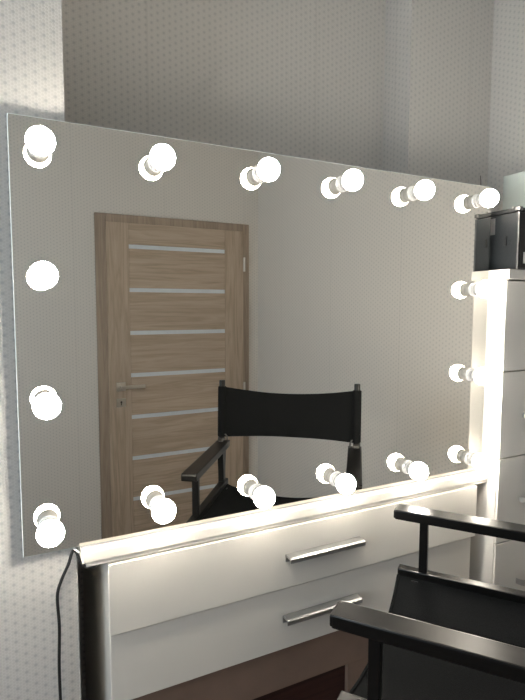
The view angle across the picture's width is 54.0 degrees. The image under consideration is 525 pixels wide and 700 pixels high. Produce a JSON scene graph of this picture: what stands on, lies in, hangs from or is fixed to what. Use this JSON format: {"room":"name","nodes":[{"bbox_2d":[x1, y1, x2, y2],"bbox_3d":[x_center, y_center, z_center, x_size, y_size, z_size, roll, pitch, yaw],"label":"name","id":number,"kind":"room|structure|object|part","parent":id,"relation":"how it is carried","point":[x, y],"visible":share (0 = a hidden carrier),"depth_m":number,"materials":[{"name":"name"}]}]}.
{"room":"backstage room","nodes":[
{"label":"backstage room","id":0,"kind":"room"},
{"bbox_2d":[0,0,80,699],"bbox_3d":[-1.288,0.143,0.832,1.798,2.620,0.514,-2,5,-27],"label":"wall","id":1,"kind":"structure","parent":0,"point":[31,39],"depth_m":0.96,"materials":[{"name":"paint"}]},
{"bbox_2d":[61,0,385,699],"bbox_3d":[-0.098,0.080,1.633,1.050,2.620,0.144,-2,5,-27],"label":"wall","id":2,"kind":"structure","parent":0,"point":[295,78],"depth_m":1.49,"materials":[{"name":"paint"}]},
{"bbox_2d":[382,0,493,185],"bbox_3d":[0.606,0.059,1.915,0.462,2.620,0.270,-2,5,-27],"label":"wall","id":3,"kind":"structure","parent":0,"point":[438,53],"depth_m":1.69,"materials":[{"name":"paint"}]},
{"bbox_2d":[487,0,524,211],"bbox_3d":[1.362,0.151,0.816,0.100,2.620,2.380,-2,5,-27],"label":"wall","id":4,"kind":"structure","parent":0,"point":[506,155],"depth_m":1.72,"materials":[{"name":"paint"}]},
{"bbox_3d":[-0.126,1.544,0.307,3.310,0.080,2.800,-2,5,-27],"label":"floor","id":5,"kind":"structure","parent":0,"visible":0},
{"bbox_2d":[77,470,487,699],"bbox_3d":[0.062,0.879,1.435,1.098,1.060,0.440,-2,5,-27],"label":"dresser","id":6,"kind":"object","parent":5,"relation":"on","point":[240,608],"visible":0.68,"depth_m":1.17,"materials":[{"name":"white laminate"}]},
{"bbox_2d":[6,113,498,556],"bbox_3d":[0.105,-0.043,1.166,1.200,0.836,0.092,-2,5,-27],"label":"mirror","id":7,"kind":"object","parent":6,"relation":"on","point":[205,333],"visible":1,"depth_m":1.09,"materials":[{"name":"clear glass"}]},
{"bbox_2d":[25,126,55,157],"bbox_3d":[-0.380,-0.355,0.881,0.048,0.048,0.066,-2,5,-27],"label":"bulb","id":8,"kind":"object","parent":7,"relation":"attached to","point":[40,141],"depth_m":0.86,"materials":[{"name":"white glass"}]},
{"bbox_2d":[28,261,57,288],"bbox_3d":[-0.383,-0.130,0.899,0.048,0.048,0.066,-2,5,-27],"label":"bulb","id":9,"kind":"object","parent":7,"relation":"attached to","point":[41,274],"depth_m":0.88,"materials":[{"name":"white glass"}]},
{"bbox_2d":[32,392,60,419],"bbox_3d":[-0.384,0.098,0.917,0.048,0.048,0.066,-2,5,-27],"label":"bulb","id":10,"kind":"object","parent":7,"relation":"attached to","point":[45,405],"depth_m":0.90,"materials":[{"name":"white glass"}]},
{"bbox_2d":[36,515,64,547],"bbox_3d":[-0.386,0.329,0.935,0.048,0.048,0.066,-2,5,-27],"label":"bulb","id":11,"kind":"object","parent":7,"relation":"attached to","point":[50,529],"depth_m":0.92,"materials":[{"name":"white glass"}]},
{"bbox_2d":[56,549,97,699],"bbox_3d":[-0.399,0.921,0.982,0.062,1.058,0.239,3,5,29],"label":"power cable","id":12,"kind":"object","parent":7,"relation":"hanging from","point":[72,550],"visible":0.89,"depth_m":1.01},
{"bbox_2d":[147,144,175,172],"bbox_3d":[-0.191,-0.362,0.976,0.048,0.048,0.066,-2,5,-27],"label":"bulb","id":13,"kind":"object","parent":7,"relation":"attached to","point":[161,158],"depth_m":0.96,"materials":[{"name":"white glass"}]},
{"bbox_2d":[149,495,175,523],"bbox_3d":[-0.200,0.318,1.028,0.048,0.048,0.066,-2,5,-27],"label":"bulb","id":14,"kind":"object","parent":7,"relation":"attached to","point":[162,508],"depth_m":1.01,"materials":[{"name":"white glass"}]},
{"bbox_2d":[248,483,274,508],"bbox_3d":[-0.001,0.320,1.129,0.048,0.048,0.066,-2,5,-27],"label":"bulb","id":15,"kind":"object","parent":7,"relation":"attached to","point":[261,495],"depth_m":1.11,"materials":[{"name":"white glass"}]},
{"bbox_2d":[252,157,279,182],"bbox_3d":[0.009,-0.374,1.075,0.048,0.048,0.066,-2,5,-27],"label":"bulb","id":16,"kind":"object","parent":7,"relation":"attached to","point":[264,169],"depth_m":1.06,"materials":[{"name":"white glass"}]},
{"bbox_2d":[329,471,355,493],"bbox_3d":[0.193,0.315,1.226,0.048,0.048,0.066,-2,5,-27],"label":"bulb","id":17,"kind":"object","parent":7,"relation":"attached to","point":[343,482],"depth_m":1.21,"materials":[{"name":"white glass"}]},
{"bbox_2d":[335,169,362,191],"bbox_3d":[0.199,-0.384,1.170,0.048,0.048,0.066,-2,5,-27],"label":"bulb","id":18,"kind":"object","parent":7,"relation":"attached to","point":[346,180],"depth_m":1.15,"materials":[{"name":"white glass"}]},
{"bbox_2d":[402,460,427,480],"bbox_3d":[0.396,0.310,1.327,0.048,0.048,0.066,-2,5,-27],"label":"bulb","id":19,"kind":"object","parent":7,"relation":"attached to","point":[411,469],"depth_m":1.31,"materials":[{"name":"white glass"}]},
{"bbox_2d":[407,180,434,200],"bbox_3d":[0.392,-0.391,1.266,0.048,0.048,0.066,-2,5,-27],"label":"bulb","id":20,"kind":"object","parent":7,"relation":"attached to","point":[417,190],"depth_m":1.25,"materials":[{"name":"white glass"}]},
{"bbox_2d":[464,452,489,470],"bbox_3d":[0.598,0.308,1.429,0.048,0.048,0.066,-2,5,-27],"label":"bulb","id":21,"kind":"object","parent":7,"relation":"attached to","point":[473,461],"depth_m":1.41,"materials":[{"name":"white glass"}]},
{"bbox_2d":[466,368,491,384],"bbox_3d":[0.593,0.071,1.407,0.048,0.048,0.066,-2,5,-27],"label":"bulb","id":22,"kind":"object","parent":7,"relation":"attached to","point":[474,376],"depth_m":1.39,"materials":[{"name":"white glass"}]},
{"bbox_2d":[468,280,494,297],"bbox_3d":[0.592,-0.163,1.386,0.048,0.048,0.066,-2,5,-27],"label":"bulb","id":23,"kind":"object","parent":7,"relation":"attached to","point":[476,288],"depth_m":1.37,"materials":[{"name":"white glass"}]},
{"bbox_2d":[471,189,498,207],"bbox_3d":[0.594,-0.401,1.367,0.048,0.048,0.066,-2,5,-27],"label":"bulb","id":24,"kind":"object","parent":7,"relation":"attached to","point":[480,198],"depth_m":1.35,"materials":[{"name":"white glass"}]},
{"bbox_2d":[77,470,487,566],"bbox_3d":[0.083,0.369,1.353,1.098,0.030,0.299,-2,5,-27],"label":"countertop","id":25,"kind":"structure","parent":6,"relation":"on","point":[153,543],"depth_m":1.15,"materials":[{"name":"white laminate"}]},
{"bbox_3d":[0.141,0.619,1.247,0.994,0.147,0.014,-2,5,-27],"label":"drawer","id":26,"kind":"part","parent":6,"relation":"part of","materials":[{"name":"white laminate"}]},
{"bbox_3d":[0.148,0.470,1.234,1.007,0.145,0.018,-2,5,-27],"label":"drawer","id":27,"kind":"part","parent":6,"relation":"part of","materials":[{"name":"white laminate"}]},
{"bbox_3d":[-0.025,1.090,1.246,0.524,0.551,0.018,-2,5,-27],"label":"panel","id":28,"kind":"part","parent":6,"relation":"part of","materials":[{"name":"brown wood"}]},
{"bbox_3d":[0.146,0.620,1.228,0.209,0.018,0.024,-2,5,-27],"label":"drawer handle","id":29,"kind":"part","parent":6,"relation":"part of","materials":[{"name":"metal"}]},
{"bbox_3d":[0.151,0.473,1.212,0.208,0.018,0.024,-2,5,-27],"label":"drawer handle","id":30,"kind":"part","parent":6,"relation":"part of","materials":[{"name":"metal"}]},
{"bbox_2d":[330,504,524,699],"bbox_3d":[0.390,0.814,0.979,0.480,1.266,0.511,2,5,26],"label":"folding chair","id":31,"kind":"object","parent":5,"relation":"on","point":[442,636],"visible":1,"depth_m":0.95,"materials":[{"name":"black paint"}]},
{"bbox_3d":[0.304,0.586,0.743,0.404,0.047,0.025,2,5,26],"label":"seat rail","id":32,"kind":"part","parent":31,"relation":"part of","materials":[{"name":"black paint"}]},
{"bbox_3d":[0.175,0.530,0.803,0.019,0.193,0.019,2,5,26],"label":"arm post","id":33,"kind":"part","parent":31,"relation":"part of","materials":[{"name":"black paint"}]},
{"bbox_3d":[0.380,0.496,1.218,0.019,0.193,0.019,2,5,26],"label":"arm post","id":34,"kind":"part","parent":31,"relation":"part of","materials":[{"name":"black paint"}]},
{"bbox_3d":[0.295,0.428,0.735,0.396,0.023,0.046,2,5,26],"label":"armrest","id":35,"kind":"part","parent":31,"relation":"part of","materials":[{"name":"black paint"}]},
{"bbox_3d":[0.400,0.582,0.956,0.390,0.040,0.440,2,5,26],"label":"seat","id":36,"kind":"part","parent":31,"relation":"part of","materials":[{"name":"black fabric"}]},
{"bbox_3d":[0.500,0.395,1.151,0.396,0.023,0.046,2,5,26],"label":"armrest","id":37,"kind":"part","parent":31,"relation":"part of","materials":[{"name":"black paint"}]},
{"bbox_3d":[0.510,0.553,1.159,0.404,0.047,0.025,2,5,26],"label":"seat rail","id":38,"kind":"part","parent":31,"relation":"part of","materials":[{"name":"black paint"}]},
{"bbox_2d":[469,269,524,590],"bbox_3d":[0.724,0.577,1.660,0.302,1.629,0.358,-2,5,-27],"label":"tall cabinet","id":39,"kind":"object","parent":5,"relation":"on","point":[493,560],"visible":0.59,"depth_m":1.45,"materials":[{"name":"laminate"}]},
{"bbox_2d":[489,206,524,270],"bbox_3d":[0.743,-0.318,1.557,0.273,0.172,0.276,-2,5,-27],"label":"case","id":40,"kind":"object","parent":39,"relation":"on","point":[507,227],"visible":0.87,"depth_m":1.41,"materials":[{"name":"metal"}]},
{"bbox_3d":[0.646,-0.346,1.450,0.002,0.045,0.021,-2,5,-27],"label":"plate","id":41,"kind":"part","parent":40,"relation":"part of","materials":[{"name":"metal"}]},
{"bbox_3d":[0.743,-0.390,1.554,0.271,0.011,0.272,-2,5,-27],"label":"case lid","id":42,"kind":"part","parent":40,"relation":"part of","materials":[{"name":"metal"}]},
{"bbox_2d":[502,171,524,209],"bbox_3d":[0.827,-0.459,1.536,0.146,0.128,0.143,-2,5,-27],"label":"storage box","id":43,"kind":"object","parent":40,"relation":"on","point":[513,184],"visible":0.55,"depth_m":1.53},
{"bbox_3d":[0.684,-0.294,1.380,0.004,0.151,0.004,-2,5,-27],"label":"edge trim","id":44,"kind":"part","parent":40,"relation":"part of","materials":[{"name":"metal"}]},
{"bbox_3d":[0.804,-0.299,1.439,0.257,0.146,0.003,-2,5,-27],"label":"panel","id":45,"kind":"part","parent":40,"relation":"part of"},
{"bbox_3d":[0.788,0.665,1.541,0.296,0.241,0.018,-2,5,-27],"label":"drawer","id":46,"kind":"part","parent":39,"relation":"part of","materials":[{"name":"white wood"}]},
{"bbox_3d":[0.788,0.421,1.520,0.296,0.241,0.018,-2,5,-27],"label":"drawer","id":47,"kind":"part","parent":39,"relation":"part of","materials":[{"name":"white wood"}]},
{"bbox_3d":[0.789,0.177,1.500,0.296,0.241,0.018,-2,5,-27],"label":"drawer","id":48,"kind":"part","parent":39,"relation":"part of","materials":[{"name":"white wood"}]},
{"bbox_3d":[0.789,-0.070,1.480,0.296,0.247,0.018,-2,5,-27],"label":"drawer","id":49,"kind":"part","parent":39,"relation":"part of","materials":[{"name":"white wood"}]},
{"bbox_3d":[0.802,0.673,1.523,0.124,0.016,0.029,-2,5,-27],"label":"drawer handle","id":50,"kind":"part","parent":39,"relation":"part of","materials":[{"name":"metal"}]},
{"bbox_3d":[0.803,0.429,1.503,0.124,0.016,0.029,-2,5,-27],"label":"drawer handle","id":51,"kind":"part","parent":39,"relation":"part of","materials":[{"name":"metal"}]}
]}

